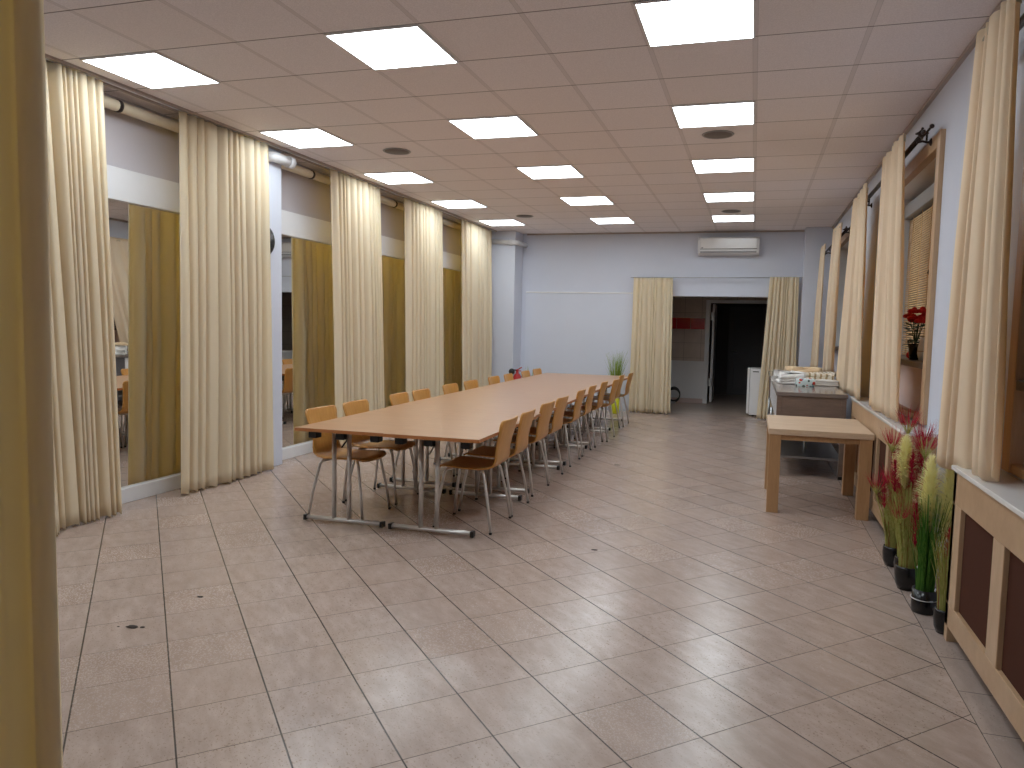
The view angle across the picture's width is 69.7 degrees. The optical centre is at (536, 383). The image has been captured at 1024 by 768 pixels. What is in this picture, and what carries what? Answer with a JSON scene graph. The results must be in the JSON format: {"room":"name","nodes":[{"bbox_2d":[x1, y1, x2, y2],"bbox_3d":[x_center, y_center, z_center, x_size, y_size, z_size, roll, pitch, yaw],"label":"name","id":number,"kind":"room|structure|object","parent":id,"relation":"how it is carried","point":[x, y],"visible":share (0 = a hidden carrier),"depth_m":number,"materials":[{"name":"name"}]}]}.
{"room":"event hall","nodes":[
{"label":"event hall","id":0,"kind":"room"},
{"bbox_2d":[104,93,461,255],"bbox_3d":[-3.207,-0.668,6.258,0.280,3.118,15.450,3,5,16],"label":"wall","id":1,"kind":"structure","parent":0,"point":[132,144],"depth_m":6.12,"materials":[{"name":"paint"}]},
{"bbox_2d":[108,199,180,487],"bbox_3d":[-3.294,-0.274,5.469,0.022,2.220,2.860,3,5,16],"label":"wall mirror","id":2,"kind":"object","parent":1,"relation":"attached to","point":[144,241],"visible":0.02,"depth_m":5.94,"materials":[{"name":"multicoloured mirror"}]},
{"bbox_2d":[121,441,312,503],"bbox_3d":[-3.142,0.851,6.112,0.060,0.115,15.000,3,5,16],"label":"baseboard","id":3,"kind":"structure","parent":1,"relation":"attached to","point":[147,489],"depth_m":6.12,"materials":[{"name":"white paint"}]},
{"bbox_2d":[268,147,281,465],"bbox_3d":[-2.718,-0.721,7.082,0.190,3.118,0.610,3,5,16],"label":"column","id":4,"kind":"structure","parent":1,"relation":"attached to","point":[274,168],"depth_m":7.26,"materials":[{"name":"white paint"}]},
{"bbox_2d":[268,151,296,168],"bbox_3d":[-2.476,-2.181,7.132,0.118,0.114,0.362,3,5,16],"label":"drain pipe","id":5,"kind":"object","parent":1,"relation":"attached to","point":[290,162],"visible":0.94,"depth_m":7.10,"materials":[{"name":"white plastic"}]},
{"bbox_2d":[104,95,461,229],"bbox_3d":[-2.936,-2.116,6.101,0.094,0.092,14.300,3,5,16],"label":"pipe","id":6,"kind":"object","parent":1,"relation":"attached to","point":[116,105],"visible":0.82,"depth_m":5.90,"materials":[{"name":"beige metal"}]},
{"bbox_2d":[107,165,461,270],"bbox_3d":[-3.087,-1.541,5.926,0.060,0.245,15.000,3,5,16],"label":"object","id":7,"kind":"structure","parent":1,"relation":"attached to","point":[127,186],"depth_m":6.09,"materials":[{"name":"white paint"}]},
{"bbox_2d":[282,235,334,447],"bbox_3d":[-2.454,-0.476,8.308,0.022,2.220,1.845,3,5,16],"label":"wall mirror","id":8,"kind":"object","parent":1,"relation":"attached to","point":[308,381],"visible":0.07,"depth_m":8.03,"materials":[{"name":"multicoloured mirror"}]},
{"bbox_2d":[382,255,405,407],"bbox_3d":[-1.921,-0.604,10.109,0.022,2.220,1.880,3,5,16],"label":"wall mirror","id":9,"kind":"object","parent":1,"relation":"attached to","point":[393,269],"visible":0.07,"depth_m":10.00,"materials":[{"name":"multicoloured mirror"}]},
{"bbox_2d":[443,268,461,390],"bbox_3d":[-1.332,-0.746,12.099,0.022,2.220,2.240,3,5,16],"label":"wall mirror","id":10,"kind":"object","parent":1,"relation":"attached to","point":[452,290],"visible":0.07,"depth_m":11.95,"materials":[{"name":"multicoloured mirror"}]},
{"bbox_2d":[43,0,1000,233],"bbox_3d":[-0.180,-2.132,5.232,6.530,0.100,15.800,3,5,16],"label":"ceiling","id":11,"kind":"structure","parent":0,"point":[833,85],"depth_m":5.17,"materials":[{"name":"tile"}]},
{"bbox_2d":[0,0,62,767],"bbox_3d":[-1.294,-0.239,1.393,0.920,3.088,0.077,3,5,16],"label":"curtain","id":12,"kind":"object","parent":11,"relation":"hanging from","point":[30,678],"visible":1,"depth_m":1.30,"materials":[{"name":"beige fabric"}]},
{"bbox_2d":[80,51,220,88],"bbox_3d":[-2.586,-2.111,4.963,0.598,0.012,0.598,3,5,16],"label":"recessed light","id":13,"kind":"object","parent":11,"relation":"in","point":[150,69],"visible":1,"depth_m":4.93,"materials":[{"name":"white paint"}]},
{"bbox_2d":[45,54,496,231],"bbox_3d":[-2.777,-2.199,6.080,0.110,0.018,14.360,3,5,16],"label":"track","id":14,"kind":"object","parent":11,"relation":"attached to","point":[106,81],"visible":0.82,"depth_m":6.24,"materials":[{"name":"white metal"}]},
{"bbox_2d":[45,59,121,536],"bbox_3d":[-3.129,-0.556,4.945,0.222,3.090,0.767,3,5,16],"label":"curtain","id":15,"kind":"object","parent":14,"relation":"hanging from","point":[85,405],"visible":0.7,"depth_m":5.04,"materials":[{"name":"beige fabric"}]},
{"bbox_2d":[178,111,273,493],"bbox_3d":[-2.718,-0.666,6.478,0.145,3.090,1.217,3,5,16],"label":"curtain","id":16,"kind":"object","parent":14,"relation":"hanging from","point":[226,380],"visible":1,"depth_m":6.41,"materials":[{"name":"beige fabric"}]},
{"bbox_2d":[330,169,384,447],"bbox_3d":[-2.078,-0.820,8.631,0.141,3.090,1.232,3,5,16],"label":"curtain","id":17,"kind":"object","parent":14,"relation":"hanging from","point":[355,204],"visible":0.88,"depth_m":8.52,"materials":[{"name":"beige fabric"}]},
{"bbox_2d":[404,197,443,401],"bbox_3d":[-1.579,-0.943,10.356,0.127,3.090,1.310,3,5,16],"label":"curtain","id":18,"kind":"object","parent":14,"relation":"hanging from","point":[423,225],"visible":0.91,"depth_m":10.26,"materials":[{"name":"beige fabric"}]},
{"bbox_2d":[461,220,491,390],"bbox_3d":[-1.000,-1.079,12.276,0.144,3.090,1.409,3,5,16],"label":"curtain","id":19,"kind":"object","parent":14,"relation":"hanging from","point":[476,241],"visible":0.87,"depth_m":12.22,"materials":[{"name":"beige fabric"}]},
{"bbox_2d":[259,127,353,147],"bbox_3d":[-2.076,-2.233,6.685,0.598,0.012,0.598,3,5,16],"label":"recessed light","id":20,"kind":"object","parent":11,"relation":"in","point":[314,137],"visible":1,"depth_m":6.65,"materials":[{"name":"white paint"}]},
{"bbox_2d":[324,24,458,69],"bbox_3d":[-0.860,-2.031,4.458,0.598,0.012,0.598,3,5,16],"label":"recessed light","id":21,"kind":"object","parent":11,"relation":"in","point":[402,46],"visible":1,"depth_m":4.42,"materials":[{"name":"white paint"}]},
{"bbox_2d":[363,171,433,183],"bbox_3d":[-1.567,-2.356,8.407,0.598,0.012,0.598,3,5,16],"label":"recessed light","id":22,"kind":"object","parent":11,"relation":"in","point":[401,177],"visible":1,"depth_m":8.37,"materials":[{"name":"white paint"}]},
{"bbox_2d":[431,199,486,207],"bbox_3d":[-1.057,-2.479,10.129,0.598,0.012,0.598,3,5,16],"label":"recessed light","id":23,"kind":"object","parent":11,"relation":"in","point":[468,203],"visible":1,"depth_m":10.09,"materials":[{"name":"white paint"}]},
{"bbox_2d":[448,115,538,138],"bbox_3d":[-0.350,-2.154,6.180,0.598,0.012,0.598,3,5,16],"label":"recessed light","id":24,"kind":"object","parent":11,"relation":"in","point":[510,125],"visible":1,"depth_m":6.14,"materials":[{"name":"white paint"}]},
{"bbox_2d":[478,219,524,225],"bbox_3d":[-0.547,-2.602,11.851,0.598,0.012,0.598,3,5,16],"label":"recessed light","id":25,"kind":"object","parent":11,"relation":"in","point":[500,222],"visible":1,"depth_m":11.81,"materials":[{"name":"white paint"}]},
{"bbox_2d":[516,164,583,178],"bbox_3d":[0.159,-2.277,7.902,0.598,0.012,0.598,3,5,16],"label":"recessed light","id":26,"kind":"object","parent":11,"relation":"in","point":[548,171],"visible":1,"depth_m":7.87,"materials":[{"name":"white paint"}]},
{"bbox_2d":[559,196,613,204],"bbox_3d":[0.669,-2.400,9.624,0.598,0.012,0.598,3,5,16],"label":"recessed light","id":27,"kind":"object","parent":11,"relation":"in","point":[574,200],"visible":1,"depth_m":9.59,"materials":[{"name":"white paint"}]},
{"bbox_2d":[590,217,634,223],"bbox_3d":[1.179,-2.522,11.346,0.598,0.012,0.598,3,5,16],"label":"recessed light","id":28,"kind":"object","parent":11,"relation":"in","point":[601,220],"visible":1,"depth_m":11.31,"materials":[{"name":"white paint"}]},
{"bbox_2d":[633,0,754,46],"bbox_3d":[0.866,-1.952,3.953,0.598,0.012,0.598,3,5,16],"label":"recessed light","id":29,"kind":"object","parent":11,"relation":"in","point":[663,22],"visible":1,"depth_m":3.94,"materials":[{"name":"white paint"}]},
{"bbox_2d":[671,100,754,127],"bbox_3d":[1.376,-2.075,5.675,0.598,0.012,0.598,3,5,16],"label":"recessed light","id":30,"kind":"object","parent":11,"relation":"in","point":[737,112],"visible":1,"depth_m":5.64,"materials":[{"name":"white paint"}]},
{"bbox_2d":[702,130,733,138],"bbox_3d":[1.542,-2.115,6.239,0.270,0.011,0.270,3,5,16],"label":"ceiling speaker","id":31,"kind":"object","parent":11,"relation":"attached to","point":[716,134],"visible":1,"depth_m":6.22,"materials":[{"name":"grey plastic"}]},
{"bbox_2d":[691,157,754,172],"bbox_3d":[1.885,-2.197,7.397,0.598,0.012,0.598,3,5,16],"label":"recessed light","id":32,"kind":"object","parent":11,"relation":"in","point":[744,164],"visible":1,"depth_m":7.36,"materials":[{"name":"white paint"}]},
{"bbox_2d":[703,191,753,201],"bbox_3d":[2.395,-2.320,9.119,0.598,0.012,0.598,3,5,16],"label":"recessed light","id":33,"kind":"object","parent":11,"relation":"in","point":[716,196],"visible":1,"depth_m":9.09,"materials":[{"name":"white paint"}]},
{"bbox_2d":[711,214,753,221],"bbox_3d":[2.904,-2.443,10.841,0.598,0.012,0.598,3,5,16],"label":"recessed light","id":34,"kind":"object","parent":11,"relation":"in","point":[716,218],"visible":1,"depth_m":10.81,"materials":[{"name":"white paint"}]},
{"bbox_2d":[56,393,1023,767],"bbox_3d":[0.383,0.921,7.635,6.530,0.100,20.300,3,5,16],"label":"floor","id":35,"kind":"structure","parent":0,"point":[705,626],"depth_m":3.57,"materials":[{"name":"tile"}]},
{"bbox_2d":[305,405,390,519],"bbox_3d":[-1.447,0.585,5.630,0.531,0.797,0.492,3,5,18],"label":"shell chair","id":36,"kind":"object","parent":35,"relation":"on","point":[322,446],"visible":0.83,"depth_m":5.63,"materials":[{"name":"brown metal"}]},
{"bbox_2d":[294,407,457,527],"bbox_3d":[-1.201,0.619,5.740,0.731,0.705,1.400,3,5,15],"label":"folding table","id":37,"kind":"object","parent":35,"relation":"on","point":[374,423],"visible":0.91,"depth_m":5.31,"materials":[{"name":"brown wood"}]},
{"bbox_2d":[342,399,418,504],"bbox_3d":[-1.302,0.549,6.140,0.531,0.797,0.492,3,5,17],"label":"shell chair","id":38,"kind":"object","parent":35,"relation":"on","point":[363,442],"visible":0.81,"depth_m":6.13,"materials":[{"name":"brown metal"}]},
{"bbox_2d":[389,392,454,476],"bbox_3d":[-1.077,0.494,6.906,0.531,0.797,0.492,2,5,14],"label":"shell chair","id":39,"kind":"object","parent":35,"relation":"on","point":[403,397],"visible":0.27,"depth_m":6.98,"materials":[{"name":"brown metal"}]},
{"bbox_2d":[412,388,471,474],"bbox_3d":[-0.943,0.462,7.357,0.531,0.797,0.492,3,5,16],"label":"shell chair","id":40,"kind":"object","parent":35,"relation":"on","point":[419,394],"visible":0.2,"depth_m":7.38,"materials":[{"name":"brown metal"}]},
{"bbox_2d":[389,394,506,486],"bbox_3d":[-0.842,0.521,7.091,0.731,0.705,1.400,3,5,15],"label":"folding table","id":41,"kind":"object","parent":35,"relation":"on","point":[447,402],"visible":0.56,"depth_m":6.82,"materials":[{"name":"wood"}]},
{"bbox_2d":[383,412,535,537],"bbox_3d":[-0.545,0.649,5.548,0.731,0.705,1.400,3,5,15],"label":"folding table","id":42,"kind":"object","parent":35,"relation":"on","point":[467,428],"visible":0.91,"depth_m":5.10,"materials":[{"name":"wood"}]},
{"bbox_2d":[442,383,495,457],"bbox_3d":[-0.737,0.409,8.098,0.531,0.797,0.492,3,5,17],"label":"shell chair","id":43,"kind":"object","parent":35,"relation":"on","point":[448,388],"visible":0.2,"depth_m":8.14,"materials":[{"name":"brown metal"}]},
{"bbox_2d":[432,415,517,534],"bbox_3d":[-0.426,0.629,5.367,0.531,0.797,0.492,2,5,15],"label":"shell chair","id":44,"kind":"object","parent":35,"relation":"on","point":[507,427],"visible":0.98,"depth_m":5.27,"materials":[{"name":"brown wood"}]},
{"bbox_2d":[448,385,541,458],"bbox_3d":[-0.470,0.425,8.437,0.731,0.705,1.400,3,5,15],"label":"folding table","id":45,"kind":"object","parent":35,"relation":"on","point":[489,390],"visible":0.33,"depth_m":8.29,"materials":[{"name":"wood"}]},
{"bbox_2d":[458,408,535,516],"bbox_3d":[-0.296,0.594,5.859,0.531,0.797,0.492,3,5,15],"label":"shell chair","id":46,"kind":"object","parent":35,"relation":"on","point":[526,418],"visible":0.87,"depth_m":5.75,"materials":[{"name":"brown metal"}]},
{"bbox_2d":[458,397,571,492],"bbox_3d":[-0.187,0.552,6.899,0.731,0.705,1.400,3,5,15],"label":"folding table","id":47,"kind":"object","parent":35,"relation":"on","point":[513,406],"visible":0.52,"depth_m":6.72,"materials":[{"name":"wood"}]},
{"bbox_2d":[487,400,554,496],"bbox_3d":[-0.127,0.544,6.556,0.531,0.797,0.492,3,5,18],"label":"shell chair","id":48,"kind":"object","parent":35,"relation":"on","point":[546,409],"visible":0.62,"depth_m":6.43,"materials":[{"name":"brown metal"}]},
{"bbox_2d":[492,378,566,437],"bbox_3d":[-0.097,0.329,9.783,0.731,0.705,1.400,3,5,15],"label":"folding table","id":49,"kind":"object","parent":35,"relation":"on","point":[525,382],"visible":0.26,"depth_m":9.67,"materials":[{"name":"wood"}]},
{"bbox_2d":[504,395,568,483],"bbox_3d":[0.021,0.505,7.090,0.531,0.797,0.492,3,5,18],"label":"shell chair","id":50,"kind":"object","parent":35,"relation":"on","point":[557,421],"visible":0.68,"depth_m":6.98,"materials":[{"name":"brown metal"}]},
{"bbox_2d":[507,387,597,464],"bbox_3d":[0.186,0.455,8.245,0.731,0.705,1.400,3,5,15],"label":"folding table","id":51,"kind":"object","parent":35,"relation":"on","point":[541,393],"visible":0.58,"depth_m":8.08,"materials":[{"name":"wood"}]},
{"bbox_2d":[524,373,587,427],"bbox_3d":[0.276,0.232,11.130,0.731,0.705,1.400,3,5,15],"label":"folding table","id":52,"kind":"object","parent":35,"relation":"on","point":[557,376],"visible":0.31,"depth_m":11.03,"materials":[{"name":"wood"}]},
{"bbox_2d":[530,388,585,466],"bbox_3d":[0.250,0.445,7.934,0.531,0.797,0.492,3,5,15],"label":"shell chair","id":53,"kind":"object","parent":35,"relation":"on","point":[580,394],"visible":0.6,"depth_m":7.78,"materials":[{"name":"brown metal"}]},
{"bbox_2d":[546,384,596,456],"bbox_3d":[0.419,0.400,8.560,0.531,0.797,0.492,3,5,15],"label":"shell chair","id":54,"kind":"object","parent":35,"relation":"on","point":[588,406],"visible":0.62,"depth_m":8.44,"materials":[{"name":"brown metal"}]},
{"bbox_2d":[544,380,612,444],"bbox_3d":[0.559,0.359,9.591,0.731,0.705,1.400,3,5,15],"label":"folding table","id":55,"kind":"object","parent":35,"relation":"on","point":[569,384],"visible":0.34,"depth_m":9.40,"materials":[{"name":"wood"}]},
{"bbox_2d":[560,380,607,447],"bbox_3d":[0.615,0.353,9.220,0.531,0.797,0.492,3,5,16],"label":"shell chair","id":56,"kind":"object","parent":35,"relation":"on","point":[603,386],"visible":0.76,"depth_m":9.08,"materials":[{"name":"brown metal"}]},
{"bbox_2d":[566,375,627,430],"bbox_3d":[0.932,0.262,10.938,0.731,0.705,1.400,3,5,15],"label":"folding table","id":57,"kind":"object","parent":35,"relation":"on","point":[603,378],"visible":0.49,"depth_m":10.81,"materials":[{"name":"wood"}]},
{"bbox_2d":[574,378,619,441],"bbox_3d":[0.814,0.321,9.681,0.531,0.797,0.492,3,5,17],"label":"shell chair","id":58,"kind":"object","parent":35,"relation":"on","point":[615,382],"visible":0.75,"depth_m":9.57,"materials":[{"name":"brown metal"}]},
{"bbox_2d":[583,374,624,431],"bbox_3d":[0.987,0.256,10.566,0.531,0.797,0.492,3,5,16],"label":"shell chair","id":59,"kind":"object","parent":35,"relation":"on","point":[621,377],"visible":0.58,"depth_m":10.46,"materials":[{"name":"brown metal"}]},
{"bbox_2d":[594,372,633,426],"bbox_3d":[1.188,0.217,11.121,0.531,0.797,0.492,3,5,16],"label":"shell chair","id":60,"kind":"object","parent":35,"relation":"on","point":[630,375],"visible":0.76,"depth_m":11.00,"materials":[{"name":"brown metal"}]},
{"bbox_2d":[605,352,626,413],"bbox_3d":[1.373,-0.039,12.557,0.455,1.093,0.391,3,5,16],"label":"potted plant","id":61,"kind":"object","parent":35,"relation":"on","point":[617,364],"visible":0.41,"depth_m":12.53,"materials":[{"name":"green plant"}]},
{"bbox_2d":[746,367,760,416],"bbox_3d":[3.909,0.138,12.763,0.485,0.825,0.506,3,5,16],"label":"fridge","id":62,"kind":"object","parent":35,"relation":"on","point":[753,378],"visible":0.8,"depth_m":12.57,"materials":[{"name":"white paint"}]},
{"bbox_2d":[767,371,847,479],"bbox_3d":[3.320,0.378,9.330,0.674,0.855,4.120,3,5,16],"label":"sideboard","id":63,"kind":"object","parent":35,"relation":"on","point":[786,399],"visible":0.54,"depth_m":7.42,"materials":[{"name":"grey wood"}]},
{"bbox_2d":[771,369,806,384],"bbox_3d":[3.019,-0.087,8.770,0.349,0.145,0.658,2,5,8],"label":"tablecloth","id":64,"kind":"object","parent":63,"relation":"on","point":[780,376],"visible":0.8,"depth_m":8.53,"materials":[{"name":"white fabric"}]},
{"bbox_2d":[768,413,837,460],"bbox_3d":[3.316,0.609,9.353,0.634,0.020,4.070,3,5,16],"label":"shelf","id":65,"kind":"object","parent":63,"relation":"attached to","point":[789,448],"depth_m":7.80,"materials":[{"name":"wood"}]},
{"bbox_2d":[768,371,847,398],"bbox_3d":[3.329,-0.029,9.298,0.674,0.040,4.120,3,5,16],"label":"countertop","id":66,"kind":"structure","parent":63,"relation":"on","point":[780,389],"depth_m":7.57,"materials":[{"name":"grey stone"}]},
{"bbox_2d":[815,379,838,386],"bbox_3d":[3.344,-0.028,8.573,0.314,0.072,0.507,2,5,14],"label":"tablecloth","id":67,"kind":"object","parent":63,"relation":"on","point":[818,382],"visible":0.63,"depth_m":8.34,"materials":[{"name":"white fabric"}]},
{"bbox_2d":[806,372,835,379],"bbox_3d":[3.336,-0.104,8.674,0.375,0.079,0.503,3,5,20],"label":"tablecloth","id":68,"kind":"object","parent":67,"relation":"on","point":[816,375],"visible":0.84,"depth_m":8.47,"materials":[{"name":"fabric"}]},
{"bbox_2d":[764,415,874,520],"bbox_3d":[2.375,0.678,6.297,0.780,0.684,1.020,3,5,16],"label":"wooden table","id":69,"kind":"object","parent":35,"relation":"on","point":[848,432],"visible":0.99,"depth_m":5.91,"materials":[{"name":"brown wood"}]},
{"bbox_2d":[864,444,905,566],"bbox_3d":[2.230,0.755,4.631,0.339,0.784,0.302,3,5,24],"label":"potted plant","id":70,"kind":"object","parent":35,"relation":"on","point":[889,550],"visible":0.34,"depth_m":4.60,"materials":[{"name":"green plant"}]},
{"bbox_2d":[850,397,937,559],"bbox_3d":[2.779,0.638,5.919,0.197,0.842,2.652,3,5,16],"label":"radiator cover","id":71,"kind":"object","parent":35,"relation":"on","point":[871,419],"visible":0.32,"depth_m":5.61,"materials":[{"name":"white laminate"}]},
{"bbox_2d":[879,402,937,569],"bbox_3d":[2.230,0.637,4.419,0.296,1.052,0.344,-3,6,-41],"label":"potted plant","id":72,"kind":"object","parent":35,"relation":"on","point":[912,424],"visible":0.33,"depth_m":4.38,"materials":[{"name":"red plant"}]},
{"bbox_2d":[886,430,939,590],"bbox_3d":[2.154,0.710,4.193,0.306,0.938,0.337,5,6,36],"label":"potted plant","id":73,"kind":"object","parent":35,"relation":"on","point":[904,572],"visible":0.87,"depth_m":4.18,"materials":[{"name":"green plant"}]},
{"bbox_2d":[905,453,954,615],"bbox_3d":[2.082,0.782,3.854,0.281,0.844,0.237,1,4,-5],"label":"potted plant","id":74,"kind":"object","parent":35,"relation":"on","point":[924,589],"visible":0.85,"depth_m":3.83,"materials":[{"name":"green plant"}]},
{"bbox_2d":[930,520,950,634],"bbox_3d":[2.015,0.940,3.596,0.180,0.567,0.196,3,5,16],"label":"potted plant","id":75,"kind":"object","parent":35,"relation":"on","point":[942,563],"visible":0.56,"depth_m":3.58,"materials":[{"name":"green plant"}]},
{"bbox_2d":[944,465,1023,741],"bbox_3d":[1.629,0.915,2.035,0.197,0.842,3.092,3,5,16],"label":"radiator cover","id":76,"kind":"object","parent":35,"relation":"on","point":[984,610],"visible":0.89,"depth_m":2.96,"materials":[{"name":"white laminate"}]},
{"bbox_2d":[520,232,804,412],"bbox_3d":[1.954,-1.065,12.872,6.430,3.118,0.180,3,5,16],"label":"wall","id":77,"kind":"structure","parent":0,"point":[597,262],"depth_m":12.67,"materials":[{"name":"white paint"}]},
{"bbox_2d":[492,231,522,382],"bbox_3d":[-0.642,-1.159,13.304,0.640,3.118,0.450,3,5,16],"label":"column","id":78,"kind":"structure","parent":77,"relation":"attached to","point":[507,260],"depth_m":13.05,"materials":[{"name":"white paint"}]},
{"bbox_2d":[524,293,632,411],"bbox_3d":[0.750,-0.586,13.164,2.000,2.060,0.008,3,5,16],"label":"wall panel","id":79,"kind":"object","parent":77,"relation":"attached to","point":[567,333],"depth_m":13.13,"materials":[{"name":"white paint"}]},
{"bbox_2d":[629,278,672,413],"bbox_3d":[1.984,-0.654,12.628,0.718,2.323,0.101,3,5,16],"label":"curtain","id":80,"kind":"object","parent":77,"relation":"attached to","point":[651,337],"visible":0.98,"depth_m":12.62,"materials":[{"name":"beige fabric"}]},
{"bbox_2d":[527,230,804,234],"bbox_3d":[2.129,-2.592,12.604,4.780,0.025,0.025,3,5,16],"label":"trim","id":81,"kind":"structure","parent":77,"relation":"attached to","point":[770,230],"depth_m":12.57,"materials":[{"name":"grey paint"}]},
{"bbox_2d":[631,277,802,278],"bbox_3d":[2.992,-1.784,12.369,2.800,0.020,0.147,3,5,16],"label":"curtain rod","id":82,"kind":"object","parent":77,"relation":"attached to","point":[631,277],"visible":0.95,"depth_m":12.35,"materials":[{"name":"metal"}]},
{"bbox_2d":[756,277,798,419],"bbox_3d":[3.959,-0.573,12.040,0.588,2.344,0.110,3,5,15],"label":"curtain","id":83,"kind":"object","parent":82,"relation":"hanging from","point":[780,335],"visible":0.78,"depth_m":12.01,"materials":[{"name":"beige fabric"}]},
{"bbox_2d":[698,236,759,255],"bbox_3d":[3.193,-2.289,12.207,0.980,0.293,0.224,3,5,16],"label":"air conditioner","id":84,"kind":"object","parent":77,"relation":"attached to","point":[707,246],"visible":1,"depth_m":12.12,"materials":[{"name":"white plastic"}]},
{"bbox_2d":[798,227,832,367],"bbox_3d":[4.478,-0.928,11.858,0.410,3.118,0.350,3,5,16],"label":"pillar","id":85,"kind":"structure","parent":77,"relation":"attached to","point":[815,238],"depth_m":11.66,"materials":[{"name":"white paint"}]},
{"bbox_2d":[671,297,767,360],"bbox_3d":[3.683,-0.850,14.592,4.000,2.500,0.120,3,5,16],"label":"wall","id":86,"kind":"structure","parent":0,"point":[687,344],"depth_m":14.69,"materials":[{"name":"beige paint"}]},
{"bbox_2d":[671,360,703,398],"bbox_3d":[2.552,-0.118,14.973,1.680,0.750,0.130,3,5,16],"label":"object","id":87,"kind":"structure","parent":86,"relation":"attached to","point":[687,376],"depth_m":14.76,"materials":[{"name":"white paint"}]},
{"bbox_2d":[672,318,704,328],"bbox_3d":[2.551,-1.231,14.829,1.658,0.220,0.015,3,5,16],"label":"trim","id":88,"kind":"structure","parent":86,"relation":"attached to","point":[682,323],"depth_m":14.68,"materials":[{"name":"red paint"}]},
{"bbox_2d":[702,300,767,403],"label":"door frame","id":89,"kind":"structure","parent":86,"relation":"in","point":[712,316],"depth_m":14.64,"materials":[{"name":"white paint"}]},
{"bbox_2d":[708,303,766,393],"bbox_3d":[4.388,-1.020,16.974,4.000,2.500,0.100,3,5,16],"label":"wall","id":90,"kind":"structure","parent":0,"point":[723,309],"depth_m":16.97,"materials":[{"name":"black paint"}]},
{"bbox_2d":[726,307,766,394],"bbox_3d":[4.848,-0.738,16.717,0.950,2.000,0.110,3,5,16],"label":"door","id":91,"kind":"structure","parent":90,"relation":"in","point":[746,324],"depth_m":16.74,"materials":[{"name":"paint"}]},
{"bbox_2d":[834,0,1023,579],"bbox_3d":[2.681,-0.398,4.536,0.300,3.118,15.450,3,5,16],"label":"wall","id":92,"kind":"structure","parent":0,"point":[949,110],"depth_m":4.62,"materials":[{"name":"white paint"}]},
{"bbox_2d":[825,225,850,254],"bbox_3d":[4.134,-1.956,10.136,0.133,0.112,2.940,3,5,16],"label":"curtain rod","id":93,"kind":"object","parent":92,"relation":"attached to","point":[846,229],"visible":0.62,"depth_m":9.18,"materials":[{"name":"metal"}]},
{"bbox_2d":[810,243,825,366],"bbox_3d":[4.280,-1.142,11.141,0.098,1.854,0.885,3,5,16],"label":"curtain","id":94,"kind":"object","parent":93,"relation":"hanging from","point":[819,294],"visible":0.98,"depth_m":11.05,"materials":[{"name":"beige fabric"}]},
{"bbox_2d":[822,222,842,371],"bbox_3d":[3.848,-1.043,9.580,0.099,1.889,1.552,3,5,16],"label":"curtain","id":95,"kind":"object","parent":93,"relation":"hanging from","point":[833,283],"visible":0.99,"depth_m":9.31,"materials":[{"name":"beige fabric"}]},
{"bbox_2d":[834,230,849,375],"bbox_3d":[4.275,-1.047,9.934,0.330,1.925,2.140,3,5,16],"label":"window","id":96,"kind":"structure","parent":92,"relation":"in","point":[845,238],"depth_m":10.85,"materials":[{"name":"brown wood"}]},
{"bbox_2d":[867,124,934,207],"bbox_3d":[2.992,-1.766,6.264,0.133,0.112,3.120,3,5,16],"label":"curtain rod","id":97,"kind":"object","parent":92,"relation":"attached to","point":[922,133],"visible":0.67,"depth_m":5.03,"materials":[{"name":"metal"}]},
{"bbox_2d":[836,183,868,398],"bbox_3d":[3.265,-0.884,7.598,0.097,2.044,2.033,3,5,16],"label":"curtain","id":98,"kind":"object","parent":97,"relation":"hanging from","point":[848,374],"visible":0.98,"depth_m":7.29,"materials":[{"name":"beige fabric"}]},
{"bbox_2d":[869,133,905,421],"bbox_3d":[2.650,-0.773,5.523,0.076,2.011,1.228,3,5,15],"label":"curtain","id":99,"kind":"object","parent":97,"relation":"hanging from","point":[889,279],"visible":0.99,"depth_m":5.35,"materials":[{"name":"beige fabric"}]},
{"bbox_2d":[832,0,1005,228],"bbox_3d":[2.559,-1.944,4.462,0.028,0.030,15.450,3,5,16],"label":"trim","id":100,"kind":"structure","parent":92,"relation":"attached to","point":[971,45],"depth_m":4.96,"materials":[{"name":"grey paint"}]},
{"bbox_2d":[899,129,945,424],"bbox_3d":[3.062,-0.755,5.835,0.330,1.925,2.230,3,5,16],"label":"window","id":101,"kind":"structure","parent":92,"relation":"in","point":[926,169],"depth_m":5.29,"materials":[{"name":"brown wood"}]},
{"bbox_2d":[902,307,925,359],"bbox_3d":[2.873,-0.384,5.551,0.272,0.401,0.280,3,5,16],"label":"potted flower","id":102,"kind":"object","parent":101,"relation":"on","point":[912,348],"visible":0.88,"depth_m":5.52,"materials":[{"name":"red plant"}]},
{"bbox_2d":[902,183,933,355],"bbox_3d":[3.093,-0.879,5.863,0.126,1.350,1.880,3,5,16],"label":"blind","id":103,"kind":"object","parent":101,"relation":"attached to","point":[923,202],"visible":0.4,"depth_m":6.22,"materials":[{"name":"beige wood"}]},
{"bbox_2d":[1001,162,1023,479],"bbox_3d":[1.982,-0.495,2.185,0.330,1.925,2.140,3,5,16],"label":"window","id":104,"kind":"structure","parent":92,"relation":"in","point":[1013,438],"depth_m":3.21,"materials":[{"name":"brown wood"}]},
{"bbox_2d":[1019,13,1023,30],"bbox_3d":[1.843,-1.474,2.381,0.133,0.112,2.640,3,5,16],"label":"curtain rod","id":105,"kind":"object","parent":92,"relation":"attached to","point":[1021,25],"visible":0.02,"depth_m":3.06,"materials":[{"name":"metal"}]},
{"bbox_2d":[936,0,1021,481],"bbox_3d":[2.037,-0.574,3.396,0.112,2.065,0.893,3,5,16],"label":"curtain","id":106,"kind":"object","parent":105,"relation":"hanging from","point":[970,435],"visible":0.98,"depth_m":3.21,"materials":[{"name":"beige fabric"}]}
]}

